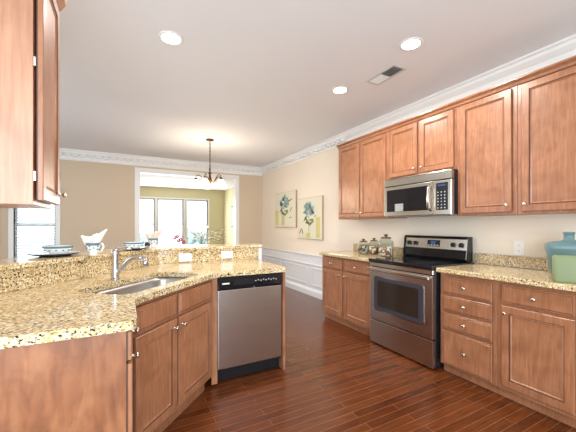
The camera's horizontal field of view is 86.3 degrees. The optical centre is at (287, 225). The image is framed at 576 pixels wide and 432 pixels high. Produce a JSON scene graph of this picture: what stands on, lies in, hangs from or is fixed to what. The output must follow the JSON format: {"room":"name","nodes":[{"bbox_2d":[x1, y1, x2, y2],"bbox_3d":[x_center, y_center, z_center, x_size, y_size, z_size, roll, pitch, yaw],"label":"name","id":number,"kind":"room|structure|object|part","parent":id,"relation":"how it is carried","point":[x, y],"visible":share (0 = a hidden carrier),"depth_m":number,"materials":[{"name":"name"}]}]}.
{"room":"kitchen","nodes":[
{"label":"kitchen","id":0,"kind":"room"},
{"bbox_2d":[1,259,257,293],"bbox_3d":[-1.220,0.760,2.716,0.629,1.039,2.337,0,0,34],"label":"wall","id":1,"kind":"structure","parent":0,"point":[241,259],"depth_m":2.34,"materials":[{"name":"beige paint"}]},
{"bbox_2d":[0,248,258,293],"bbox_3d":[-1.158,0.303,2.664,0.506,0.124,2.231,0,0,34],"label":"backsplash","id":2,"kind":"structure","parent":1,"relation":"attached to","point":[29,277],"depth_m":2.19,"materials":[{"name":"beige stone"}]},
{"bbox_2d":[0,243,262,270],"bbox_3d":[-1.272,0.225,2.792,0.892,0.030,2.538,0,0,34],"label":"bar","id":3,"kind":"object","parent":2,"relation":"on","point":[29,261],"visible":0.9,"depth_m":2.26,"materials":[{"name":"stone"}]},
{"bbox_2d":[27,251,80,256],"bbox_3d":[-1.639,0.198,2.162,0.310,0.024,0.310,0,0,-28],"label":"plate","id":4,"kind":"object","parent":3,"relation":"on","point":[40,254],"visible":0.94,"depth_m":2.10,"materials":[{"name":"grey ceramic"}]},
{"bbox_2d":[42,245,73,252],"bbox_3d":[-1.630,0.169,2.178,0.182,0.059,0.182,0,0,-28],"label":"bowl","id":5,"kind":"object","parent":4,"relation":"on","point":[51,248],"visible":0.85,"depth_m":2.13,"materials":[{"name":"white ceramic"}]},
{"bbox_2d":[85,242,103,255],"bbox_3d":[-1.376,0.164,2.177,0.114,0.091,0.096,0,0,37],"label":"cup","id":6,"kind":"object","parent":3,"relation":"on","point":[93,249],"visible":0.9,"depth_m":2.16,"materials":[{"name":"white ceramic"}]},
{"bbox_2d":[81,229,106,244],"bbox_3d":[-1.378,0.085,2.182,0.179,0.132,0.082,0,0,0],"label":"napkin","id":7,"kind":"object","parent":6,"relation":"in","point":[96,238],"visible":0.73,"depth_m":2.16,"materials":[{"name":"white fabric"}]},
{"bbox_2d":[114,246,149,249],"bbox_3d":[-1.375,0.198,2.718,0.290,0.024,0.290,0,0,-28],"label":"plate","id":8,"kind":"object","parent":3,"relation":"on","point":[141,247],"visible":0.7,"depth_m":2.69,"materials":[{"name":"grey ceramic"}]},
{"bbox_2d":[123,242,143,247],"bbox_3d":[-1.364,0.171,2.718,0.166,0.056,0.166,0,0,-28],"label":"bowl","id":9,"kind":"object","parent":8,"relation":"on","point":[127,244],"visible":0.88,"depth_m":2.67,"materials":[{"name":"white ceramic"}]},
{"bbox_2d":[148,238,160,247],"bbox_3d":[-1.302,0.164,2.983,0.114,0.091,0.096,0,0,37],"label":"cup","id":10,"kind":"object","parent":3,"relation":"on","point":[153,241],"visible":0.99,"depth_m":2.96,"materials":[{"name":"white ceramic"}]},
{"bbox_2d":[145,228,163,239],"bbox_3d":[-1.304,0.085,2.988,0.179,0.132,0.082,0,0,0],"label":"napkin","id":11,"kind":"object","parent":10,"relation":"in","point":[155,234],"visible":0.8,"depth_m":2.97,"materials":[{"name":"beige fabric"}]},
{"bbox_2d":[179,253,191,261],"bbox_3d":[-1.024,0.315,3.062,0.124,0.080,0.009,0,0,-28],"label":"outlet","id":12,"kind":"object","parent":2,"relation":"attached to","point":[182,257],"visible":1,"depth_m":3.06,"materials":[{"name":"white plastic"}]},
{"bbox_2d":[221,251,232,258],"bbox_3d":[-0.647,0.305,3.264,0.124,0.080,0.009,0,0,-28],"label":"outlet","id":13,"kind":"object","parent":2,"relation":"attached to","point":[224,254],"visible":1,"depth_m":3.26,"materials":[{"name":"white plastic"}]},
{"bbox_2d":[258,247,261,260],"bbox_3d":[-0.348,0.760,3.517,0.039,1.039,0.155,0,0,-28],"label":"trim","id":14,"kind":"structure","parent":1,"relation":"attached to","point":[260,248],"depth_m":3.45,"materials":[{"name":"white"}]},
{"bbox_2d":[0,159,261,258],"bbox_3d":[-3.391,-0.080,6.278,6.170,2.720,0.130,0,0,-28],"label":"wall","id":15,"kind":"structure","parent":0,"point":[100,197],"depth_m":6.08,"materials":[{"name":"beige paint"}]},
{"bbox_2d":[8,205,59,257],"bbox_3d":[-4.590,-0.060,5.582,0.760,1.580,0.160,0,0,-28],"label":"window","id":16,"kind":"structure","parent":15,"relation":"in","point":[12,253],"depth_m":5.53,"materials":[{"name":"white"}]},
{"bbox_3d":[-4.620,-0.390,5.640,0.600,0.780,0.020,0,0,-28],"label":"sash","id":17,"kind":"part","parent":16,"relation":"part of","materials":[{"name":"white glass"}]},
{"bbox_3d":[-4.609,0.320,5.618,0.600,0.720,0.020,0,0,-28],"label":"sash","id":18,"kind":"part","parent":16,"relation":"part of","materials":[{"name":"white glass"}]},
{"bbox_2d":[60,148,261,175],"bbox_3d":[-3.284,-1.343,6.206,6.050,0.195,0.098,0,0,-28],"label":"trim","id":19,"kind":"structure","parent":15,"relation":"attached to","point":[65,154],"depth_m":6.44,"materials":[{"name":"white"}]},
{"bbox_2d":[135,167,238,243],"bbox_3d":[-2.202,0.035,6.917,2.250,2.490,0.170,0,0,-28],"label":"trim","id":20,"kind":"structure","parent":15,"relation":"attached to","point":[138,171],"depth_m":6.78,"materials":[{"name":"white wood"}]},
{"bbox_2d":[140,186,223,243],"bbox_3d":[-3.961,0.030,9.746,4.150,2.500,0.120,0,0,-28],"label":"wall","id":21,"kind":"structure","parent":0,"point":[216,197],"depth_m":10.38,"materials":[{"name":"beige paint"}]},
{"bbox_2d":[140,197,155,232],"bbox_3d":[-4.559,-0.065,9.380,0.990,1.670,0.160,0,0,-28],"label":"window","id":22,"kind":"structure","parent":21,"relation":"in","point":[147,198],"depth_m":9.57,"materials":[{"name":"white wood"}]},
{"bbox_3d":[-4.589,-0.450,9.437,0.890,0.820,0.020,0,0,-28],"label":"sash","id":23,"kind":"part","parent":22,"relation":"part of","materials":[{"name":"white glass"}]},
{"bbox_3d":[-4.578,0.320,9.415,0.890,0.800,0.020,0,0,-28],"label":"sash","id":24,"kind":"part","parent":22,"relation":"part of","materials":[{"name":"white glass"}]},
{"bbox_2d":[156,197,184,245],"bbox_3d":[-3.753,-0.065,9.813,0.880,1.670,0.160,0,0,-28],"label":"window","id":25,"kind":"structure","parent":21,"relation":"in","point":[157,198],"depth_m":9.92,"materials":[{"name":"white"}]},
{"bbox_3d":[-3.783,-0.450,9.870,0.780,0.820,0.020,0,0,-28],"label":"sash","id":26,"kind":"part","parent":25,"relation":"part of","materials":[{"name":"white glass"}]},
{"bbox_3d":[-3.772,0.320,9.848,0.780,0.800,0.020,0,0,-28],"label":"sash","id":27,"kind":"part","parent":25,"relation":"part of","materials":[{"name":"white glass"}]},
{"bbox_2d":[185,198,208,244],"bbox_3d":[-3.013,-0.068,10.210,0.790,1.675,0.160,0,0,-28],"label":"window","id":28,"kind":"structure","parent":21,"relation":"in","point":[186,199],"depth_m":10.13,"materials":[{"name":"white wood"}]},
{"bbox_3d":[-3.043,-0.450,10.268,0.680,0.820,0.020,0,0,-28],"label":"sash","id":29,"kind":"part","parent":28,"relation":"part of","materials":[{"name":"white glass"}]},
{"bbox_3d":[-3.032,0.320,10.246,0.680,0.800,0.020,0,0,-28],"label":"sash","id":30,"kind":"part","parent":28,"relation":"part of","materials":[{"name":"white glass"}]},
{"bbox_2d":[140,174,232,190],"bbox_3d":[-3.222,-1.270,8.372,4.150,0.100,3.400,0,0,-28],"label":"ceiling","id":31,"kind":"structure","parent":0,"point":[149,180],"depth_m":8.61,"materials":[{"name":"white paint"}]},
{"bbox_2d":[60,0,575,167],"bbox_3d":[-1.187,-1.490,2.314,6.300,0.100,9.200,0,0,-28],"label":"ceiling","id":32,"kind":"structure","parent":0,"point":[255,78],"depth_m":2.74,"materials":[{"name":"white paint"}]},
{"bbox_2d":[158,31,183,45],"bbox_3d":[-0.896,-1.435,2.352,0.184,0.007,0.184,0,0,-28],"label":"recessed light","id":33,"kind":"object","parent":32,"relation":"in","point":[172,38],"visible":1,"depth_m":2.35,"materials":[{"name":"white plastic"}]},
{"bbox_2d":[190,139,226,188],"bbox_3d":[-1.312,-1.030,5.129,0.624,0.819,0.608,0,0,-28],"label":"chandelier","id":34,"kind":"object","parent":32,"relation":"hanging from","point":[206,182],"visible":1,"depth_m":5.05,"materials":[{"name":"white glass"}]},
{"bbox_3d":[-1.521,-0.707,5.066,0.196,0.106,0.196,0,0,-28],"label":"lamp shade","id":35,"kind":"part","parent":34,"relation":"part of","materials":[{"name":"white glass"}]},
{"bbox_3d":[-1.323,-0.707,4.890,0.196,0.106,0.196,0,0,-28],"label":"lamp shade","id":36,"kind":"part","parent":34,"relation":"part of","materials":[{"name":"white glass"}]},
{"bbox_3d":[-1.301,-0.800,5.114,0.072,0.360,0.072,0,0,-28],"label":"stem","id":37,"kind":"part","parent":34,"relation":"part of","materials":[{"name":"brown metal"}]},
{"bbox_3d":[-1.095,-0.707,5.023,0.196,0.106,0.196,0,0,-28],"label":"lamp shade","id":38,"kind":"part","parent":34,"relation":"part of","materials":[{"name":"white glass"}]},
{"bbox_2d":[331,86,348,93],"bbox_3d":[0.550,-1.435,3.251,0.184,0.007,0.184,0,0,-28],"label":"recessed light","id":39,"kind":"object","parent":32,"relation":"in","point":[340,89],"visible":1,"depth_m":3.25,"materials":[{"name":"white plastic"}]},
{"bbox_2d":[365,64,406,84],"bbox_3d":[0.929,-1.433,2.929,0.170,0.013,0.370,0,0,-28],"label":"ceiling vent","id":40,"kind":"object","parent":32,"relation":"in","point":[393,70],"visible":1,"depth_m":2.91,"materials":[{"name":"grey metal"}]},
{"bbox_2d":[399,37,423,50],"bbox_3d":[0.973,-1.435,2.429,0.184,0.007,0.184,0,0,-28],"label":"recessed light","id":41,"kind":"object","parent":32,"relation":"in","point":[412,43],"visible":1,"depth_m":2.42,"materials":[{"name":"white glass"}]},
{"bbox_2d":[163,286,575,431],"bbox_3d":[-1.992,1.330,3.811,6.300,0.100,12.600,0,0,-28],"label":"floor","id":42,"kind":"structure","parent":0,"point":[334,378],"depth_m":2.29,"materials":[{"name":"brown wood"}]},
{"bbox_2d":[0,327,138,431],"bbox_3d":[-0.985,0.843,1.232,0.698,0.875,0.391,0,0,-28],"label":"base cabinet","id":43,"kind":"object","parent":42,"relation":"on","point":[84,384],"visible":0.9,"depth_m":1.11,"materials":[{"name":"brown wood"}]},
{"bbox_3d":[-0.710,0.474,1.369,0.020,0.112,0.351,0,0,-28],"label":"drawer","id":44,"kind":"part","parent":43,"relation":"part of","materials":[{"name":"brown wood"}]},
{"bbox_3d":[-0.710,0.850,1.369,0.020,0.610,0.351,0,0,-28],"label":"door","id":45,"kind":"part","parent":43,"relation":"part of","materials":[{"name":"brown wood"}]},
{"bbox_3d":[-0.678,0.575,1.364,0.032,0.028,0.029,0,0,-28],"label":"knob","id":46,"kind":"part","parent":43,"relation":"part of","materials":[{"name":"silver metal"}]},
{"bbox_2d":[132,279,211,431],"bbox_3d":[-0.923,0.843,2.053,0.552,0.875,0.841,0,0,15],"label":"base cabinet","id":47,"kind":"object","parent":42,"relation":"on","point":[173,342],"visible":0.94,"depth_m":1.88,"materials":[{"name":"brown wood"}]},
{"bbox_2d":[0,259,285,348],"bbox_3d":[-0.885,0.385,2.173,1.232,0.038,2.666,0,0,21],"label":"countertop","id":48,"kind":"structure","parent":47,"relation":"on","point":[67,310],"depth_m":1.49,"materials":[{"name":"stone"}]},
{"bbox_2d":[110,247,148,280],"bbox_3d":[-1.062,0.254,2.060,0.297,0.224,0.064,0,0,15],"label":"faucet","id":49,"kind":"object","parent":48,"relation":"on","point":[116,270],"visible":1,"depth_m":2.07,"materials":[{"name":"silver metal"}]},
{"bbox_3d":[-1.123,0.167,2.084,0.129,0.051,0.034,0,0,7],"label":"lever","id":50,"kind":"part","parent":49,"relation":"part of","materials":[{"name":"silver metal"}]},
{"bbox_3d":[-1.049,0.268,2.056,0.269,0.154,0.038,0,0,15],"label":"spout","id":51,"kind":"part","parent":49,"relation":"part of","materials":[{"name":"silver metal"}]},
{"bbox_2d":[94,277,184,294],"bbox_3d":[-0.939,0.499,2.041,0.409,0.189,0.804,0,0,15],"label":"sink","id":52,"kind":"object","parent":48,"relation":"in","point":[139,286],"visible":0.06,"depth_m":2.24,"materials":[{"name":"metal"}]},
{"bbox_3d":[-0.754,0.497,1.775,0.020,0.135,0.353,0,0,15],"label":"false drawer","id":53,"kind":"part","parent":47,"relation":"part of","materials":[{"name":"brown wood"}]},
{"bbox_3d":[-0.754,0.870,1.775,0.020,0.570,0.353,0,0,15],"label":"door","id":54,"kind":"part","parent":47,"relation":"part of","materials":[{"name":"brown wood"}]},
{"bbox_3d":[-0.649,0.497,2.170,0.020,0.135,0.416,0,0,15],"label":"false drawer","id":55,"kind":"part","parent":47,"relation":"part of","materials":[{"name":"brown wood"}]},
{"bbox_3d":[-0.649,0.870,2.170,0.020,0.570,0.416,0,0,15],"label":"door","id":56,"kind":"part","parent":47,"relation":"part of","materials":[{"name":"brown wood"}]},
{"bbox_2d":[211,278,216,384],"bbox_3d":[-0.625,0.833,2.518,0.046,0.855,0.172,0,0,-28],"label":"strip","id":57,"kind":"object","parent":42,"relation":"on","point":[214,280],"visible":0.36,"depth_m":2.44,"materials":[{"name":"brown wood"}]},
{"bbox_2d":[217,272,281,381],"bbox_3d":[-0.443,0.841,2.853,0.584,0.858,0.595,0,0,-28],"label":"dishwasher","id":58,"kind":"object","parent":42,"relation":"on","point":[249,307],"visible":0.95,"depth_m":2.60,"materials":[{"name":"silver metal"}]},
{"bbox_3d":[-0.368,0.465,2.564,0.180,0.050,0.002,0,0,-28],"label":"pocket handle","id":59,"kind":"part","parent":58,"relation":"part of","materials":[{"name":"black plastic"}]},
{"bbox_3d":[-0.315,0.465,2.614,0.578,0.106,0.035,0,0,-28],"label":"control panel","id":60,"kind":"part","parent":58,"relation":"part of","materials":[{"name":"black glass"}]},
{"bbox_2d":[279,272,284,369],"bbox_3d":[-0.200,0.843,3.046,0.022,0.875,0.700,0,0,-28],"label":"panel board","id":61,"kind":"object","parent":42,"relation":"on","point":[282,359],"visible":0.21,"depth_m":2.74,"materials":[{"name":"brown wood"}]},
{"bbox_2d":[322,255,370,335],"bbox_3d":[0.962,0.843,4.011,0.644,0.875,1.015,0,0,-28],"label":"base cabinet","id":62,"kind":"object","parent":42,"relation":"on","point":[345,282],"visible":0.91,"depth_m":3.83,"materials":[{"name":"brown wood"}]},
{"bbox_3d":[0.589,0.877,4.114,0.020,0.585,0.420,0,0,-28],"label":"door","id":63,"kind":"part","parent":62,"relation":"part of","materials":[{"name":"brown wood"}]},
{"bbox_3d":[0.589,0.497,4.114,0.020,0.135,0.420,0,0,-28],"label":"drawer","id":64,"kind":"part","parent":62,"relation":"part of","materials":[{"name":"brown wood"}]},
{"bbox_3d":[0.823,0.497,3.678,0.020,0.135,0.470,0,0,-28],"label":"drawer","id":65,"kind":"part","parent":62,"relation":"part of","materials":[{"name":"brown wood"}]},
{"bbox_3d":[0.823,0.877,3.678,0.020,0.585,0.470,0,0,-28],"label":"door","id":66,"kind":"part","parent":62,"relation":"part of","materials":[{"name":"brown wood"}]},
{"bbox_2d":[319,244,403,261],"bbox_3d":[0.960,0.334,4.019,0.637,0.140,1.028,0,0,-28],"label":"countertop","id":67,"kind":"structure","parent":62,"relation":"on","point":[353,254],"depth_m":3.91,"materials":[{"name":"stone"}]},
{"bbox_2d":[358,239,367,253],"bbox_3d":[0.987,0.266,4.016,0.144,0.200,0.144,0,0,-28],"label":"glass canister","id":68,"kind":"object","parent":67,"relation":"on","point":[363,249],"visible":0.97,"depth_m":3.96,"materials":[{"name":"clear glass"}]},
{"bbox_2d":[368,238,379,254],"bbox_3d":[1.097,0.258,3.916,0.136,0.215,0.136,0,0,-28],"label":"glass canister","id":69,"kind":"object","parent":67,"relation":"on","point":[372,249],"visible":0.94,"depth_m":3.87,"materials":[{"name":"clear glass"}]},
{"bbox_2d":[378,234,392,256],"bbox_3d":[1.179,0.231,3.699,0.180,0.270,0.180,0,0,-28],"label":"glass canister","id":70,"kind":"object","parent":67,"relation":"on","point":[383,251],"visible":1,"depth_m":3.64,"materials":[{"name":"clear glass"}]},
{"bbox_2d":[367,235,474,368],"bbox_3d":[1.345,0.694,3.189,0.692,1.173,0.792,0,0,-28],"label":"range","id":71,"kind":"object","parent":42,"relation":"on","point":[405,291],"visible":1,"depth_m":3.02,"materials":[{"name":"silver metal"}]},
{"bbox_3d":[1.081,0.720,3.054,0.004,0.372,0.630,0,0,-28],"label":"window trim","id":72,"kind":"part","parent":71,"relation":"part of","materials":[{"name":"silver metal"}]},
{"bbox_3d":[1.065,0.461,3.034,0.052,0.034,0.770,0,0,-28],"label":"oven handle","id":73,"kind":"part","parent":71,"relation":"part of","materials":[{"name":"silver metal"}]},
{"bbox_3d":[1.107,1.140,3.056,0.035,0.244,0.780,0,0,-28],"label":"storage drawer","id":74,"kind":"part","parent":71,"relation":"part of","materials":[{"name":"silver metal"}]},
{"bbox_3d":[1.105,0.725,3.055,0.039,0.566,0.780,0,0,-28],"label":"oven door","id":75,"kind":"part","parent":71,"relation":"part of","materials":[{"name":"silver metal"}]},
{"bbox_3d":[1.107,0.414,3.056,0.034,0.041,0.780,0,0,-28],"label":"panel","id":76,"kind":"part","parent":71,"relation":"part of","materials":[{"name":"silver metal"}]},
{"bbox_2d":[369,256,474,270],"bbox_3d":[1.356,0.373,3.190,0.640,0.037,0.784,0,0,-28],"label":"cooktop","id":77,"kind":"object","parent":71,"relation":"in","point":[416,263],"depth_m":3.07,"materials":[{"name":"black glass"}]},
{"bbox_3d":[1.567,0.184,3.304,0.014,0.068,0.150,0,0,-28],"label":"display panel","id":78,"kind":"part","parent":71,"relation":"part of","materials":[{"name":"black plastic"}]},
{"bbox_3d":[1.568,0.188,3.304,0.017,0.105,0.724,0,0,-28],"label":"control panel","id":79,"kind":"part","parent":71,"relation":"part of","materials":[{"name":"silver metal"}]},
{"bbox_2d":[441,273,500,394],"bbox_3d":[1.698,0.843,2.641,0.644,0.875,0.466,0,0,-28],"label":"base cabinet","id":80,"kind":"object","parent":42,"relation":"on","point":[468,304],"visible":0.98,"depth_m":2.47,"materials":[{"name":"brown wood"}]},
{"bbox_3d":[1.451,1.046,2.509,0.020,0.288,0.410,0,0,-28],"label":"drawer","id":81,"kind":"part","parent":80,"relation":"part of","materials":[{"name":"brown wood"}]},
{"bbox_3d":[1.451,0.815,2.509,0.020,0.134,0.410,0,0,-28],"label":"drawer","id":82,"kind":"part","parent":80,"relation":"part of","materials":[{"name":"brown wood"}]},
{"bbox_3d":[1.451,0.664,2.509,0.020,0.128,0.410,0,0,-28],"label":"drawer","id":83,"kind":"part","parent":80,"relation":"part of","materials":[{"name":"brown wood"}]},
{"bbox_3d":[1.451,0.510,2.509,0.020,0.140,0.410,0,0,-28],"label":"drawer","id":84,"kind":"part","parent":80,"relation":"part of","materials":[{"name":"brown wood"}]},
{"bbox_2d":[497,281,575,427],"bbox_3d":[1.926,0.843,2.217,0.644,0.875,0.492,0,0,-28],"label":"base cabinet","id":85,"kind":"object","parent":42,"relation":"on","point":[536,326],"visible":0.96,"depth_m":2.07,"materials":[{"name":"brown wood"}]},
{"bbox_2d":[436,253,575,291],"bbox_3d":[1.812,0.334,2.434,0.637,0.140,1.003,0,0,-28],"label":"countertop","id":86,"kind":"structure","parent":85,"relation":"on","point":[532,271],"depth_m":2.52,"materials":[{"name":"stone"}]},
{"bbox_2d":[544,232,575,274],"bbox_3d":[2.046,0.204,2.235,0.276,0.323,0.163,0,0,34],"label":"glass vase","id":87,"kind":"object","parent":86,"relation":"on","point":[567,246],"visible":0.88,"depth_m":2.21,"materials":[{"name":"teal glass"}]},
{"bbox_2d":[552,255,575,283],"bbox_3d":[1.847,0.280,1.982,0.210,0.172,0.104,0,0,34],"label":"glass block","id":88,"kind":"object","parent":86,"relation":"on","point":[563,266],"visible":1,"depth_m":1.97,"materials":[{"name":"green glass"}]},
{"bbox_3d":[1.679,0.497,2.084,0.020,0.135,0.418,0,0,-28],"label":"drawer","id":89,"kind":"part","parent":85,"relation":"part of","materials":[{"name":"brown wood"}]},
{"bbox_3d":[-1.337,0.903,5.128,1.360,0.755,1.360,0,0,-28],"label":"dining table","id":90,"kind":"object","parent":42,"relation":"on","visible":0},
{"bbox_2d":[173,235,184,244],"bbox_3d":[-1.726,0.329,4.870,0.182,0.391,0.071,0,0,-42],"label":"bud vase","id":91,"kind":"object","parent":90,"relation":"on","point":[176,236],"visible":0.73,"depth_m":4.86,"materials":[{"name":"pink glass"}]},
{"bbox_2d":[181,226,226,244],"bbox_3d":[-1.441,0.250,5.025,0.578,0.548,0.711,0,0,36],"label":"flower arrangement","id":92,"kind":"object","parent":90,"relation":"on","point":[201,236],"visible":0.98,"depth_m":5.01,"materials":[{"name":"green plant"}]},
{"bbox_2d":[224,147,575,263],"bbox_3d":[0.769,-0.080,5.181,0.120,2.720,12.400,0,0,-28],"label":"wall","id":93,"kind":"structure","parent":0,"point":[318,174],"depth_m":4.60,"materials":[{"name":"beige paint"}]},
{"bbox_2d":[231,206,232,226],"bbox_3d":[-1.742,-0.300,9.690,0.033,0.660,0.260,0,0,-28],"label":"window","id":94,"kind":"structure","parent":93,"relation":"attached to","point":[231,206],"depth_m":9.71,"materials":[{"name":"grey"}]},
{"bbox_2d":[275,190,296,227],"bbox_3d":[-0.058,-0.347,6.548,0.041,0.755,0.950,0,0,-28],"label":"framed canvas","id":95,"kind":"object","parent":93,"relation":"attached to","point":[285,202],"visible":1,"depth_m":6.46,"materials":[{"name":"beige"}]},
{"bbox_2d":[262,255,321,291],"bbox_3d":[0.169,0.910,6.159,0.010,0.740,3.450,0,0,-28],"label":"wainscoting","id":96,"kind":"structure","parent":93,"relation":"attached to","point":[293,271],"depth_m":6.01,"materials":[{"name":"white paint"}]},
{"bbox_2d":[262,247,321,266],"bbox_3d":[0.150,0.623,6.149,0.034,0.205,3.450,0,0,-28],"label":"trim","id":97,"kind":"structure","parent":93,"relation":"attached to","point":[309,259],"depth_m":6.18,"materials":[{"name":"white paint"}]},
{"bbox_2d":[264,257,321,287],"bbox_3d":[0.171,0.927,6.131,0.014,0.325,3.200,0,0,-28],"label":"trim","id":98,"kind":"structure","parent":93,"relation":"attached to","point":[264,257],"depth_m":5.95,"materials":[{"name":"white paint"}]},
{"bbox_2d":[285,280,321,299],"bbox_3d":[0.155,1.215,6.152,0.022,0.130,3.450,0,0,-28],"label":"baseboard","id":99,"kind":"structure","parent":93,"relation":"attached to","point":[312,292],"depth_m":5.83,"materials":[{"name":"white paint"}]},
{"bbox_2d":[298,195,323,239],"bbox_3d":[0.401,-0.142,5.693,0.041,0.775,0.850,0,0,-28],"label":"framed canvas","id":100,"kind":"object","parent":93,"relation":"attached to","point":[310,209],"visible":1,"depth_m":5.61,"materials":[{"name":"beige"}]},
{"bbox_2d":[336,127,406,219],"bbox_3d":[1.075,-0.630,4.101,0.358,1.071,0.963,0,0,-28],"label":"upper cabinet","id":101,"kind":"object","parent":93,"relation":"attached to","point":[363,160],"visible":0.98,"depth_m":3.97,"materials":[{"name":"brown wood"}]},
{"bbox_3d":[0.842,-0.610,4.244,0.020,0.990,0.430,0,0,-28],"label":"door","id":102,"kind":"part","parent":101,"relation":"part of","materials":[{"name":"brown wood"}]},
{"bbox_3d":[0.946,-1.139,4.032,0.040,0.053,0.963,0,0,-28],"label":"moulding","id":103,"kind":"part","parent":101,"relation":"part of","materials":[{"name":"brown wood"}]},
{"bbox_3d":[1.059,-0.610,3.841,0.020,0.990,0.435,0,0,-28],"label":"door","id":104,"kind":"part","parent":101,"relation":"part of","materials":[{"name":"brown wood"}]},
{"bbox_2d":[353,244,403,255],"bbox_3d":[1.231,0.315,4.165,0.021,0.102,1.028,0,0,-28],"label":"backsplash","id":105,"kind":"structure","parent":93,"relation":"attached to","point":[396,250],"depth_m":3.91,"materials":[{"name":"stone"}]},
{"bbox_2d":[261,34,575,173],"bbox_3d":[1.438,-1.365,3.719,0.085,0.150,8.950,0,0,-28],"label":"trim","id":106,"kind":"structure","parent":93,"relation":"attached to","point":[565,48],"depth_m":3.17,"materials":[{"name":"white wood"}]},
{"bbox_2d":[387,101,456,179],"bbox_3d":[1.501,-0.852,3.309,0.358,0.628,0.831,0,0,-28],"label":"upper cabinet","id":107,"kind":"object","parent":93,"relation":"attached to","point":[426,142],"visible":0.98,"depth_m":3.18,"materials":[{"name":"brown wood"}]},
{"bbox_3d":[1.282,-0.832,3.426,0.020,0.547,0.378,0,0,-28],"label":"door","id":108,"kind":"part","parent":107,"relation":"part of","materials":[{"name":"brown wood"}]},
{"bbox_2d":[384,169,457,216],"bbox_3d":[1.458,-0.314,3.270,0.455,0.424,0.826,0,0,-28],"label":"microwave","id":109,"kind":"object","parent":107,"relation":"attached to","point":[433,193],"visible":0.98,"depth_m":3.10,"materials":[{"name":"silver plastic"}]},
{"bbox_3d":[1.258,-0.280,3.278,0.003,0.243,0.533,0,0,-28],"label":"door glass","id":110,"kind":"part","parent":109,"relation":"part of","materials":[{"name":"black glass"}]},
{"bbox_3d":[1.279,-0.273,3.282,0.037,0.330,0.635,0,0,-28],"label":"door","id":111,"kind":"part","parent":109,"relation":"part of","materials":[{"name":"silver metal"}]},
{"bbox_3d":[1.379,-0.273,3.005,0.065,0.260,0.025,0,0,-28],"label":"door handle","id":112,"kind":"part","parent":109,"relation":"part of","materials":[{"name":"silver metal"}]},
{"bbox_3d":[1.475,-0.273,2.917,0.037,0.330,0.188,0,0,-28],"label":"control panel","id":113,"kind":"part","parent":109,"relation":"part of","materials":[{"name":"silver metal"}]},
{"bbox_3d":[1.372,-1.139,3.240,0.040,0.053,0.831,0,0,-28],"label":"moulding","id":114,"kind":"part","parent":107,"relation":"part of","materials":[{"name":"brown wood"}]},
{"bbox_3d":[1.478,-0.832,3.061,0.020,0.547,0.370,0,0,-28],"label":"door","id":115,"kind":"part","parent":107,"relation":"part of","materials":[{"name":"brown wood"}]},
{"bbox_2d":[454,78,530,215],"bbox_3d":[1.817,-0.630,2.722,0.358,1.071,0.499,0,0,-28],"label":"upper cabinet","id":116,"kind":"object","parent":93,"relation":"attached to","point":[487,119],"visible":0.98,"depth_m":2.62,"materials":[{"name":"brown wood"}]},
{"bbox_3d":[1.687,-1.139,2.652,0.040,0.053,0.499,0,0,-28],"label":"moulding","id":117,"kind":"part","parent":116,"relation":"part of","materials":[{"name":"brown wood"}]},
{"bbox_3d":[1.697,-0.610,2.653,0.020,0.990,0.423,0,0,-28],"label":"door","id":118,"kind":"part","parent":116,"relation":"part of","materials":[{"name":"brown wood"}]},
{"bbox_2d":[475,253,548,270],"bbox_3d":[2.083,0.315,2.580,0.021,0.102,1.003,0,0,-28],"label":"backsplash","id":119,"kind":"structure","parent":93,"relation":"attached to","point":[536,263],"depth_m":2.72,"materials":[{"name":"stone"}]},
{"bbox_2d":[514,241,523,255],"bbox_3d":[2.029,0.195,2.697,0.009,0.124,0.080,0,0,-28],"label":"outlet","id":120,"kind":"object","parent":93,"relation":"attached to","point":[518,245],"visible":1,"depth_m":2.69,"materials":[{"name":"white plastic"}]},
{"bbox_2d":[515,55,575,214],"bbox_3d":[2.051,-0.630,2.286,0.358,1.071,0.486,0,0,-28],"label":"upper cabinet","id":121,"kind":"object","parent":93,"relation":"attached to","point":[546,95],"visible":1,"depth_m":2.26,"materials":[{"name":"brown wood"}]},
{"bbox_3d":[1.921,-1.139,2.217,0.040,0.053,0.486,0,0,-28],"label":"moulding","id":122,"kind":"part","parent":121,"relation":"part of","materials":[{"name":"brown wood"}]},
{"bbox_3d":[-1.411,-0.080,1.126,0.120,2.720,0.920,0,0,-28],"label":"wall","id":123,"kind":"structure","parent":0,"visible":0},
{"bbox_2d":[0,0,66,208],"bbox_3d":[-1.217,-0.635,1.316,0.398,1.100,0.460,0,0,-28],"label":"upper cabinet","id":124,"kind":"object","parent":123,"relation":"attached to","point":[29,29],"visible":1,"depth_m":1.21,"materials":[{"name":"brown wood"}]},
{"bbox_3d":[-1.079,-0.593,1.389,0.022,0.975,0.358,0,0,-28],"label":"door","id":125,"kind":"part","parent":124,"relation":"part of","materials":[{"name":"brown wood"}]},
{"bbox_3d":[-1.220,-1.143,1.314,0.390,0.085,0.460,0,0,-28],"label":"moulding","id":126,"kind":"part","parent":124,"relation":"part of","materials":[{"name":"brown wood"}]},
{"label":"outside","id":127,"kind":"structure","parent":0,"visible":0},
{"bbox_2d":[17,236,181,255],"bbox_3d":[-16.806,1.830,31.270,60.000,0.100,49.000,0,0,-28],"label":"ground","id":128,"kind":"structure","parent":127,"point":[165,240],"depth_m":31.23,"materials":[{"name":"white"}]},
{"bbox_2d":[140,233,150,245],"bbox_3d":[-6.886,1.072,14.471,1.341,1.479,1.600,0,0,-28],"label":"shrub","id":129,"kind":"object","parent":128,"relation":"on","point":[143,238],"visible":0.06,"depth_m":14.11,"materials":[{"name":"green plant"}]},
{"bbox_2d":[181,227,205,244],"bbox_3d":[-4.703,0.983,16.387,1.733,1.812,1.484,0,0,38],"label":"shrub","id":130,"kind":"object","parent":128,"relation":"on","point":[190,235],"visible":0.2,"depth_m":15.95,"materials":[{"name":"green plant"}]}
]}

